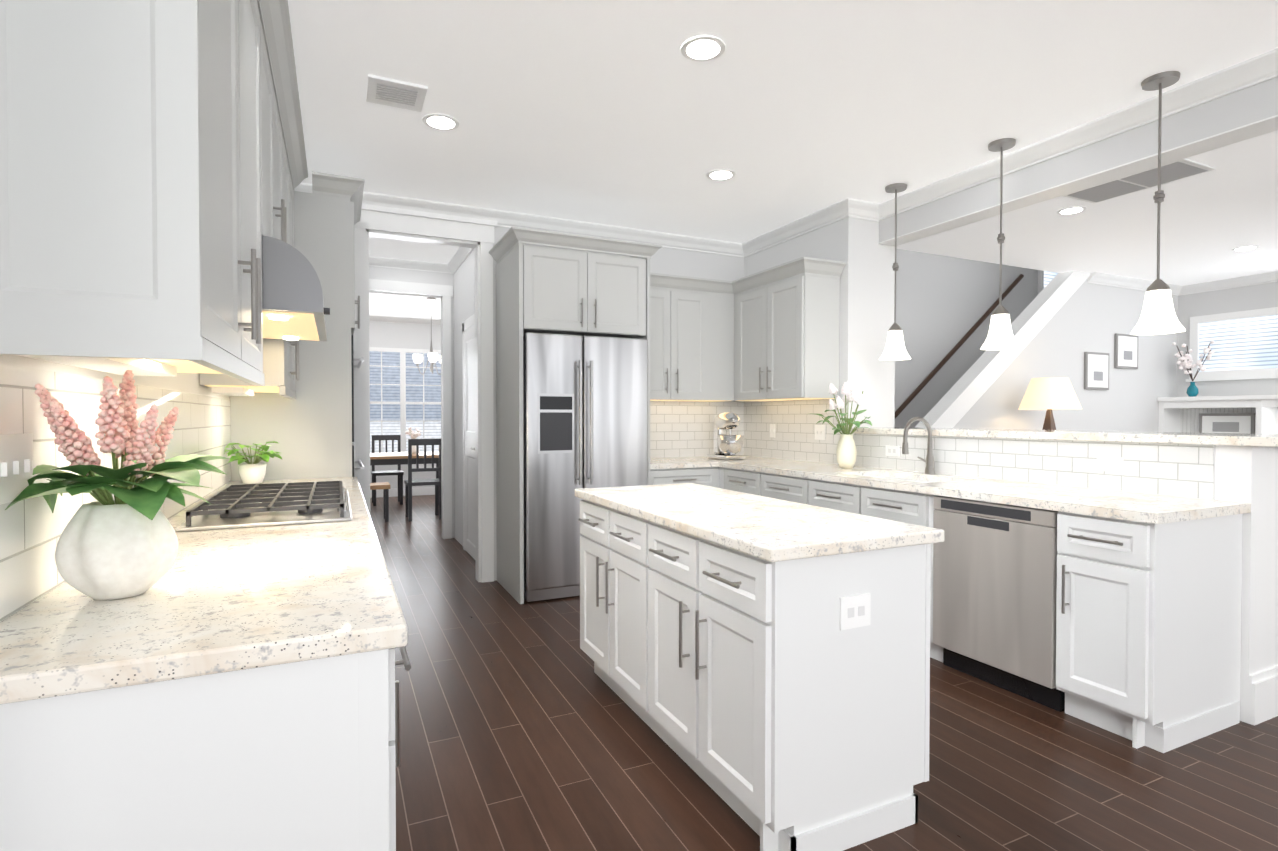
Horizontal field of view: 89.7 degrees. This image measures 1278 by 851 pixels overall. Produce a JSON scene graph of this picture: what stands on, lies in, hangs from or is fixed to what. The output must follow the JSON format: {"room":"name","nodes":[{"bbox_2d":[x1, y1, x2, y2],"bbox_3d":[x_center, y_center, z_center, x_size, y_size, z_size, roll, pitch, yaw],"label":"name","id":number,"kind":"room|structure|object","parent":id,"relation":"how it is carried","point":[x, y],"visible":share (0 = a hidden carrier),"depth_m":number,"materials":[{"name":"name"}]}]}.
{"room":"kitchen","nodes":[
{"label":"kitchen","id":0,"kind":"room"},
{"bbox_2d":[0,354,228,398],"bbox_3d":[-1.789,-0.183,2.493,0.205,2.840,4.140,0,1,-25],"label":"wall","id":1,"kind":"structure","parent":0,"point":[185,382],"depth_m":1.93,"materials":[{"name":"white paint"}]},
{"bbox_2d":[0,433,32,504],"bbox_3d":[-1.120,0.076,1.154,0.014,0.120,0.160,0,1,-25],"label":"light switch","id":2,"kind":"object","parent":1,"relation":"attached to","point":[16,461],"visible":0.94,"depth_m":1.15,"materials":[{"name":"white plastic"}]},
{"bbox_2d":[0,0,267,379],"bbox_3d":[-1.135,-0.785,1.522,0.321,1.250,1.056,0,1,-25],"label":"upper cabinet","id":3,"kind":"object","parent":1,"relation":"attached to","point":[153,168],"depth_m":1.08,"materials":[{"name":"grey paint"}]},
{"bbox_2d":[200,132,298,395],"bbox_3d":[-1.933,-0.808,3.218,0.321,1.250,0.845,0,1,-25],"label":"upper cabinet","id":4,"kind":"object","parent":1,"relation":"attached to","point":[281,353],"depth_m":2.96,"materials":[{"name":"grey paint"}]},
{"bbox_2d":[264,0,287,242],"bbox_3d":[-1.556,-1.022,2.414,0.321,0.800,0.924,0,1,-25],"label":"upper cabinet","id":5,"kind":"object","parent":1,"relation":"attached to","point":[277,114],"depth_m":2.52,"materials":[{"name":"grey paint"}]},
{"bbox_2d":[262,235,329,340],"bbox_3d":[-1.468,-0.495,2.463,0.516,0.249,0.912,0,1,-25],"label":"range hood","id":6,"kind":"object","parent":1,"relation":"attached to","point":[293,308],"visible":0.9,"depth_m":2.13,"materials":[{"name":"silver metal"}]},
{"bbox_2d":[369,316,440,497],"bbox_3d":[-4.232,-0.287,10.079,5.440,2.840,0.190,0,1,-25],"label":"wall","id":7,"kind":"structure","parent":0,"point":[399,332],"depth_m":10.19,"materials":[{"name":"white paint"}]},
{"bbox_2d":[369,347,440,452],"bbox_3d":[-3.779,-0.360,10.290,1.900,1.740,0.072,0,1,-25],"label":"dining room window","id":8,"kind":"structure","parent":7,"relation":"in","point":[405,394],"depth_m":10.28,"materials":[{"name":"white glass"}]},
{"bbox_2d":[369,256,448,538],"bbox_3d":[-2.399,-0.238,6.521,0.870,2.840,0.190,0,1,-25],"label":"wall","id":9,"kind":"structure","parent":0,"point":[386,275],"depth_m":6.55,"materials":[{"name":"white paint"}]},
{"bbox_2d":[445,247,475,559],"bbox_3d":[-1.549,-0.231,5.960,0.190,2.840,1.930,0,1,-25],"label":"wall","id":10,"kind":"structure","parent":0,"point":[451,284],"depth_m":6.34,"materials":[{"name":"white paint"}]},
{"bbox_2d":[293,183,743,582],"bbox_3d":[-0.611,-0.220,5.221,4.420,2.840,0.205,0,1,-25],"label":"wall","id":11,"kind":"structure","parent":0,"point":[481,231],"depth_m":4.91,"materials":[{"name":"white paint"}]},
{"bbox_2d":[650,273,709,400],"bbox_3d":[0.181,-0.712,5.372,0.703,1.000,0.346,0,1,-25],"label":"upper cabinet","id":12,"kind":"object","parent":11,"relation":"attached to","point":[679,305],"depth_m":5.26,"materials":[{"name":"grey paint"}]},
{"bbox_2d":[710,279,748,401],"bbox_3d":[0.771,-0.716,5.649,0.601,1.000,0.346,0,1,-25],"label":"upper cabinet","id":13,"kind":"object","parent":11,"relation":"attached to","point":[721,292],"depth_m":5.45,"materials":[{"name":"grey paint"}]},
{"bbox_2d":[288,0,1277,319],"bbox_3d":[1.627,-1.689,5.825,13.000,0.080,15.800,0,1,-25],"label":"ceiling","id":14,"kind":"structure","parent":0,"point":[618,112],"depth_m":3.29,"materials":[{"name":"white paint"}]},
{"bbox_2d":[366,74,427,111],"bbox_3d":[-1.177,-1.604,3.116,0.260,0.014,0.260,0,1,-25],"label":"ceiling vent","id":15,"kind":"object","parent":14,"relation":"in","point":[395,93],"visible":0.98,"depth_m":3.10,"materials":[{"name":"white metal"}]},
{"bbox_2d":[413,298,440,374],"bbox_3d":[-2.734,-1.179,8.483,0.459,1.012,0.419,0,1,-25],"label":"dining chandelier","id":16,"kind":"object","parent":14,"relation":"hanging from","point":[433,358],"visible":0.9,"depth_m":8.51,"materials":[{"name":"silver metal"}]},
{"bbox_2d":[422,113,458,130],"bbox_3d":[-1.053,-1.611,3.417,0.189,0.008,0.189,0,1,-31],"label":"recessed light","id":17,"kind":"object","parent":14,"relation":"in","point":[437,121],"depth_m":3.41,"materials":[{"name":"white"}]},
{"bbox_2d":[681,35,725,61],"bbox_3d":[0.273,-1.602,2.736,0.189,0.008,0.189,-1,1,-34],"label":"recessed light","id":18,"kind":"object","parent":14,"relation":"in","point":[703,48],"depth_m":2.72,"materials":[{"name":"white"}]},
{"bbox_2d":[706,169,735,180],"bbox_3d":[0.531,-1.622,4.161,0.189,0.008,0.189,0,1,-31],"label":"recessed light","id":19,"kind":"object","parent":14,"relation":"in","point":[718,174],"depth_m":4.15,"materials":[{"name":"white"}]},
{"bbox_2d":[879,183,910,359],"bbox_3d":[1.753,-1.041,4.390,0.204,1.174,0.204,0,1,-25],"label":"pendant light","id":20,"kind":"object","parent":14,"relation":"hanging from","point":[895,348],"visible":1,"depth_m":4.36,"materials":[{"name":"white glass"}]},
{"bbox_2d":[981,138,1019,349],"bbox_3d":[2.080,-1.032,3.694,0.204,1.174,0.204,0,1,-25],"label":"pendant light","id":21,"kind":"object","parent":14,"relation":"hanging from","point":[1000,336],"visible":1,"depth_m":3.67,"materials":[{"name":"white glass"}]},
{"bbox_2d":[1057,206,1086,214],"bbox_3d":[3.286,-1.632,4.882,0.189,0.008,0.189,0,1,-31],"label":"recessed light","id":22,"kind":"object","parent":14,"relation":"in","point":[1077,209],"depth_m":4.86,"materials":[{"name":"white"}]},
{"bbox_2d":[1063,159,1215,203],"bbox_3d":[3.308,-1.621,4.296,0.400,0.012,0.720,0,1,-25],"label":"ceiling vent","id":23,"kind":"object","parent":14,"relation":"in","point":[1170,172],"visible":0.86,"depth_m":4.25,"materials":[{"name":"white metal"}]},
{"bbox_2d":[1130,71,1185,334],"bbox_3d":[2.421,-1.022,2.992,0.204,1.174,0.204,0,1,-25],"label":"pendant light","id":24,"kind":"object","parent":14,"relation":"hanging from","point":[1158,316],"visible":1,"depth_m":2.98,"materials":[{"name":"white glass"}]},
{"bbox_2d":[1232,245,1259,250],"bbox_3d":[5.643,-1.647,5.979,0.189,0.008,0.189,0,1,-31],"label":"recessed light","id":25,"kind":"object","parent":14,"relation":"in","point":[1244,248],"depth_m":5.96,"materials":[{"name":"white"}]},
{"bbox_2d":[742,198,894,427],"bbox_3d":[1.448,-0.223,5.385,0.555,2.840,1.420,0,1,-25],"label":"wall","id":26,"kind":"structure","parent":0,"point":[846,230],"depth_m":4.84,"materials":[{"name":"white paint"}]},
{"bbox_2d":[770,424,774,437],"bbox_3d":[1.148,0.045,5.536,0.014,0.115,0.070,0,1,-25],"label":"light switch","id":27,"kind":"object","parent":26,"relation":"attached to","point":[772,430],"visible":1,"depth_m":5.54,"materials":[{"name":"white plastic"}]},
{"bbox_2d":[734,257,841,400],"bbox_3d":[1.147,-0.709,5.149,0.346,1.000,0.920,0,1,-25],"label":"upper cabinet","id":28,"kind":"object","parent":26,"relation":"attached to","point":[771,334],"depth_m":4.81,"materials":[{"name":"grey paint"}]},
{"bbox_2d":[815,425,824,439],"bbox_3d":[1.403,0.053,4.993,0.014,0.115,0.115,0,1,-25],"label":"light switch","id":29,"kind":"object","parent":26,"relation":"attached to","point":[819,432],"visible":1,"depth_m":4.99,"materials":[{"name":"white plastic"}]},
{"bbox_2d":[370,495,1277,850],"bbox_3d":[1.627,1.221,5.865,13.000,0.060,15.800,0,1,-25],"label":"floor","id":30,"kind":"structure","parent":0,"point":[524,727],"depth_m":2.35,"materials":[{"name":"brown wood"}]},
{"bbox_2d":[0,651,407,850],"bbox_3d":[-0.804,0.817,1.196,0.626,0.876,0.481,0,1,-25],"label":"base cabinet","id":31,"kind":"object","parent":30,"relation":"on","point":[231,689],"depth_m":1.00,"materials":[{"name":"white paint"}]},
{"bbox_2d":[0,477,407,706],"bbox_3d":[-1.328,0.344,2.326,0.644,0.039,3.008,0,1,-25],"label":"countertop","id":32,"kind":"structure","parent":31,"relation":"on","point":[231,601],"depth_m":1.14,"materials":[{"name":"white stone"}]},
{"bbox_2d":[55,500,177,599],"bbox_3d":[-1.035,0.245,1.284,0.188,0.185,0.189,0,1,-25],"label":"vase","id":33,"kind":"object","parent":32,"relation":"on","point":[112,552],"visible":0.94,"depth_m":1.23,"materials":[{"name":"ceramic"}]},
{"bbox_2d":[5,370,229,519],"bbox_3d":[-1.008,0.032,1.300,0.300,0.285,0.359,0,1,-25],"label":"flowers","id":34,"kind":"object","parent":33,"relation":"in","point":[124,433],"visible":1,"depth_m":1.22,"materials":[{"name":"pink plant"}]},
{"bbox_2d":[238,464,266,483],"bbox_3d":[-2.068,0.259,3.440,0.130,0.099,0.130,0,1,-25],"label":"plant pot","id":35,"kind":"object","parent":32,"relation":"on","point":[252,473],"visible":0.96,"depth_m":3.40,"materials":[{"name":"white ceramic"}]},
{"bbox_2d":[224,441,281,464],"bbox_3d":[-2.061,0.145,3.454,0.254,0.121,0.319,0,1,-25],"label":"plant","id":36,"kind":"object","parent":35,"relation":"in","point":[262,455],"visible":0.98,"depth_m":3.39,"materials":[{"name":"green plant"}]},
{"bbox_2d":[175,481,351,531],"bbox_3d":[-1.402,0.293,2.505,0.500,0.057,0.920,0,1,-25],"label":"cooktop","id":37,"kind":"object","parent":32,"relation":"in","point":[249,505],"visible":1,"depth_m":2.26,"materials":[{"name":"silver metal"}]},
{"bbox_2d":[229,171,364,480],"bbox_3d":[-2.100,-0.114,4.019,0.691,2.660,0.869,0,1,-25],"label":"tall cabinet","id":38,"kind":"object","parent":30,"relation":"on","point":[309,429],"visible":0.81,"depth_m":3.73,"materials":[{"name":"grey paint"}]},
{"bbox_2d":[370,482,389,521],"bbox_3d":[-3.419,0.940,7.744,0.770,0.450,0.340,0,1,-25],"label":"bench","id":39,"kind":"object","parent":30,"relation":"on","point":[385,486],"visible":0.46,"depth_m":7.76,"materials":[{"name":"brown wood"}]},
{"bbox_2d":[371,435,403,505],"bbox_3d":[-3.679,0.642,9.385,0.420,1.000,0.420,0,1,-25],"label":"dining chair","id":40,"kind":"object","parent":30,"relation":"on","point":[399,472],"visible":0.69,"depth_m":9.46,"materials":[{"name":"grey wood"}]},
{"bbox_2d":[370,451,438,478],"bbox_3d":[-3.406,0.770,8.631,1.650,0.765,0.900,0,1,-25],"label":"dining table","id":41,"kind":"object","parent":30,"relation":"on","point":[396,458],"visible":0.17,"depth_m":8.38,"materials":[{"name":"brown wood"}]},
{"bbox_2d":[405,427,420,453],"bbox_3d":[-3.063,0.199,8.725,0.204,0.372,0.233,0,1,-25],"label":"centerpiece","id":42,"kind":"object","parent":41,"relation":"on","point":[416,434],"visible":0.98,"depth_m":8.70,"materials":[{"name":"white plant"}]},
{"bbox_2d":[404,439,441,521],"bbox_3d":[-2.696,0.661,8.046,0.420,1.000,0.420,0,1,-25],"label":"dining chair","id":43,"kind":"object","parent":30,"relation":"on","point":[409,483],"visible":0.94,"depth_m":7.87,"materials":[{"name":"grey wood"}]},
{"bbox_2d":[489,227,661,603],"bbox_3d":[-0.496,-0.058,4.833,1.115,2.525,0.761,0,1,-25],"label":"surround","id":44,"kind":"object","parent":30,"relation":"on","point":[546,289],"visible":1,"depth_m":4.55,"materials":[{"name":"grey paint"}]},
{"bbox_2d":[523,332,647,601],"bbox_3d":[-0.480,0.279,4.810,0.910,1.828,0.773,0,1,-25],"label":"fridge","id":45,"kind":"object","parent":30,"relation":"on","point":[585,411],"visible":0.81,"depth_m":4.45,"materials":[{"name":"grey metal"}]},
{"bbox_2d":[650,467,717,487],"bbox_3d":[0.202,0.761,5.247,0.618,0.876,0.626,0,1,-25],"label":"base cabinet","id":46,"kind":"object","parent":30,"relation":"on","point":[707,476],"depth_m":4.98,"materials":[{"name":"white paint"}]},
{"bbox_2d":[575,495,930,850],"bbox_3d":[0.298,0.798,2.589,0.662,0.876,1.545,0,1,-25],"label":"kitchen island","id":47,"kind":"object","parent":30,"relation":"on","point":[755,688],"depth_m":1.96,"materials":[{"name":"white paint"}]},
{"bbox_2d":[575,483,943,562],"bbox_3d":[0.322,0.340,2.600,0.671,0.040,1.592,0,1,-25],"label":"island countertop","id":48,"kind":"structure","parent":47,"relation":"on","point":[784,531],"depth_m":2.16,"materials":[{"name":"white stone"}]},
{"bbox_2d":[840,593,870,629],"bbox_3d":[0.641,0.550,1.901,0.115,0.095,0.008,0,1,-25],"label":"outlet","id":49,"kind":"object","parent":47,"relation":"attached to","point":[855,611],"visible":1,"depth_m":1.90,"materials":[{"name":"white plastic"}]},
{"bbox_2d":[718,467,805,503],"bbox_3d":[1.157,0.768,4.772,0.666,0.876,1.086,0,1,-25],"label":"base cabinet","id":50,"kind":"object","parent":30,"relation":"on","point":[782,487],"depth_m":4.56,"materials":[{"name":"white paint"}]},
{"bbox_2d":[650,455,765,470],"bbox_3d":[0.517,0.302,5.381,1.306,0.039,0.641,0,1,-25],"label":"countertop","id":51,"kind":"structure","parent":50,"relation":"on","point":[675,460],"depth_m":5.11,"materials":[{"name":"white stone"}]},
{"bbox_2d":[707,412,744,459],"bbox_3d":[0.744,0.084,5.423,0.220,0.394,0.350,0,1,-25],"label":"stand mixer","id":52,"kind":"object","parent":51,"relation":"on","point":[727,447],"visible":1,"depth_m":5.33,"materials":[{"name":"silver metal"}]},
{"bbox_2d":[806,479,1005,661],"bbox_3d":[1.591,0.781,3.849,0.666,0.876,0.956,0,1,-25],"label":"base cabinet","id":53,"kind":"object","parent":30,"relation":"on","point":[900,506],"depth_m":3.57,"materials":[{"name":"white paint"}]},
{"bbox_2d":[933,496,1064,711],"bbox_3d":[1.917,0.792,3.134,0.654,0.872,0.610,0,1,-25],"label":"dishwasher","id":54,"kind":"object","parent":30,"relation":"on","point":[994,588],"visible":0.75,"depth_m":2.95,"materials":[{"name":"grey metal"}]},
{"bbox_2d":[1056,511,1242,752],"bbox_3d":[2.133,0.796,2.698,0.667,0.876,0.356,0,1,-25],"label":"base cabinet","id":55,"kind":"object","parent":30,"relation":"on","point":[1148,597],"depth_m":2.53,"materials":[{"name":"white paint"}]},
{"bbox_2d":[718,459,1250,526],"bbox_3d":[1.576,0.323,3.864,0.680,0.039,3.005,0,1,-25],"label":"countertop","id":56,"kind":"structure","parent":55,"relation":"on","point":[1100,502],"depth_m":3.02,"materials":[{"name":"white stone"}]},
{"bbox_2d":[836,434,856,468],"bbox_3d":[1.431,0.177,4.433,0.136,0.234,0.136,0,1,-25],"label":"vase","id":57,"kind":"object","parent":56,"relation":"on","point":[846,452],"visible":0.96,"depth_m":4.39,"materials":[{"name":"beige ceramic"}]},
{"bbox_2d":[810,380,871,434],"bbox_3d":[1.416,-0.122,4.415,0.399,0.400,0.437,0,1,-25],"label":"flowers","id":58,"kind":"object","parent":57,"relation":"in","point":[848,396],"visible":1,"depth_m":4.40,"materials":[{"name":"white plant"}]},
{"bbox_2d":[878,475,945,482],"bbox_3d":[1.587,0.436,3.869,0.440,0.212,0.720,0,1,-25],"label":"sink","id":59,"kind":"object","parent":56,"relation":"in","point":[915,477],"depth_m":4.04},
{"bbox_2d":[902,417,934,474],"bbox_3d":[1.698,0.123,3.961,0.262,0.356,0.124,0,1,-25],"label":"faucet","id":60,"kind":"object","parent":56,"relation":"on","point":[929,462],"visible":1,"depth_m":3.95,"materials":[{"name":"silver metal"}]},
{"bbox_2d":[1157,395,1277,433],"bbox_3d":[7.168,0.439,6.016,0.426,1.500,3.816,0,1,-25],"label":"cabinet","id":61,"kind":"object","parent":30,"relation":"on","point":[1178,414],"visible":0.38,"depth_m":7.28,"materials":[{"name":"white wood"}]},
{"bbox_2d":[1186,382,1198,396],"bbox_3d":[6.425,-0.419,7.458,0.110,0.174,0.110,0,1,-25],"label":"vase","id":62,"kind":"object","parent":61,"relation":"on","point":[1192,390],"visible":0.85,"depth_m":7.43,"materials":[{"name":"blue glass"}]},
{"bbox_2d":[1172,340,1214,380],"bbox_3d":[6.405,-0.748,7.429,0.165,0.475,0.410,0,1,-25],"label":"blossom branches","id":63,"kind":"object","parent":62,"relation":"in","point":[1185,361],"visible":1,"depth_m":7.45,"materials":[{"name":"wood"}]},
{"bbox_2d":[1199,413,1254,433],"bbox_3d":[6.675,0.015,7.305,0.024,0.309,0.500,0,1,-25],"label":"framed picture","id":64,"kind":"object","parent":61,"relation":"on","point":[1227,423],"visible":0.76,"depth_m":7.29,"materials":[{"name":"grey"}]},
{"bbox_3d":[3.965,0.787,6.174,1.200,0.800,0.420,0,1,-25],"label":"console table","id":65,"kind":"object","parent":30,"relation":"on","visible":0},
{"bbox_2d":[1018,377,1081,429],"bbox_3d":[3.933,-0.034,6.159,0.520,0.839,0.520,0,1,-25],"label":"table lamp","id":66,"kind":"object","parent":65,"relation":"on","point":[1049,394],"visible":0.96,"depth_m":6.01,"materials":[{"name":"white fabric"}]},
{"bbox_2d":[895,249,1037,426],"bbox_3d":[4.110,-1.440,8.091,6.580,5.200,0.120,0,1,-25],"label":"wall","id":67,"kind":"structure","parent":0,"point":[944,304],"depth_m":7.81,"materials":[{"name":"white paint"}]},
{"bbox_2d":[895,274,1023,418],"bbox_3d":[3.807,-0.896,7.837,2.585,2.123,0.100,0,1,-25],"label":"stair handrail","id":68,"kind":"object","parent":67,"relation":"attached to","point":[939,366],"visible":0.67,"depth_m":7.81,"materials":[{"name":"brown wood"}]},
{"bbox_2d":[1038,270,1057,293],"bbox_3d":[5.599,-1.898,8.689,0.570,0.640,0.048,0,1,-25],"label":"window","id":69,"kind":"structure","parent":67,"relation":"in","point":[1045,278],"depth_m":8.61,"materials":[{"name":"white glass"}]},
{"bbox_2d":[915,270,1181,431],"bbox_3d":[4.055,-0.308,6.691,5.484,2.974,0.235,0,1,-25],"label":"wall","id":70,"kind":"structure","parent":0,"point":[1061,323],"depth_m":6.96,"materials":[{"name":"white paint"}]},
{"bbox_2d":[1084,352,1108,389],"bbox_3d":[5.065,-0.601,7.106,0.420,0.410,0.031,0,1,-25],"label":"picture frame","id":71,"kind":"object","parent":70,"relation":"attached to","point":[1096,370],"visible":1,"depth_m":7.08,"materials":[{"name":"grey"}]},
{"bbox_2d":[1114,333,1137,368],"bbox_3d":[5.572,-0.845,7.341,0.420,0.390,0.031,0,1,-25],"label":"picture frame","id":72,"kind":"object","parent":70,"relation":"attached to","point":[1125,351],"visible":1,"depth_m":7.31,"materials":[{"name":"grey"}]},
{"bbox_2d":[878,48,1277,245],"bbox_3d":[3.222,-1.464,2.047,0.330,0.265,7.600,0,1,-25],"label":"header beam","id":73,"kind":"structure","parent":0,"point":[1234,104],"depth_m":3.42,"materials":[{"name":"white paint"}]},
{"bbox_2d":[1177,271,1277,396],"bbox_3d":[8.158,-0.210,4.452,0.205,2.840,7.720,0,1,-25],"label":"wall","id":74,"kind":"structure","parent":0,"point":[1249,292],"depth_m":7.38,"materials":[{"name":"white paint"}]},
{"bbox_2d":[1186,307,1277,381],"bbox_3d":[7.160,-0.892,6.438,0.068,0.770,2.780,0,1,-25],"label":"living room window","id":75,"kind":"structure","parent":74,"relation":"in","point":[1244,346],"depth_m":7.29,"materials":[{"name":"white glass"}]},
{"bbox_2d":[1214,445,1277,725],"bbox_3d":[2.195,0.645,3.768,0.350,1.150,2.335,0,1,-25],"label":"wall","id":76,"kind":"structure","parent":0,"point":[1246,474],"depth_m":2.69,"materials":[{"name":"white paint"}]},
{"bbox_2d":[886,445,898,456],"bbox_3d":[1.713,0.172,4.344,0.008,0.070,0.115,0,1,-25],"label":"outlet","id":77,"kind":"object","parent":76,"relation":"attached to","point":[892,450],"visible":1,"depth_m":4.34,"materials":[{"name":"white plastic"}]},
{"bbox_2d":[850,427,1277,446],"bbox_3d":[2.298,0.049,3.756,0.605,0.039,2.421,0,1,-25],"label":"cap","id":78,"kind":"object","parent":76,"relation":"on","point":[1244,439],"visible":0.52,"depth_m":3.20,"materials":[{"name":"stone"}]}
]}

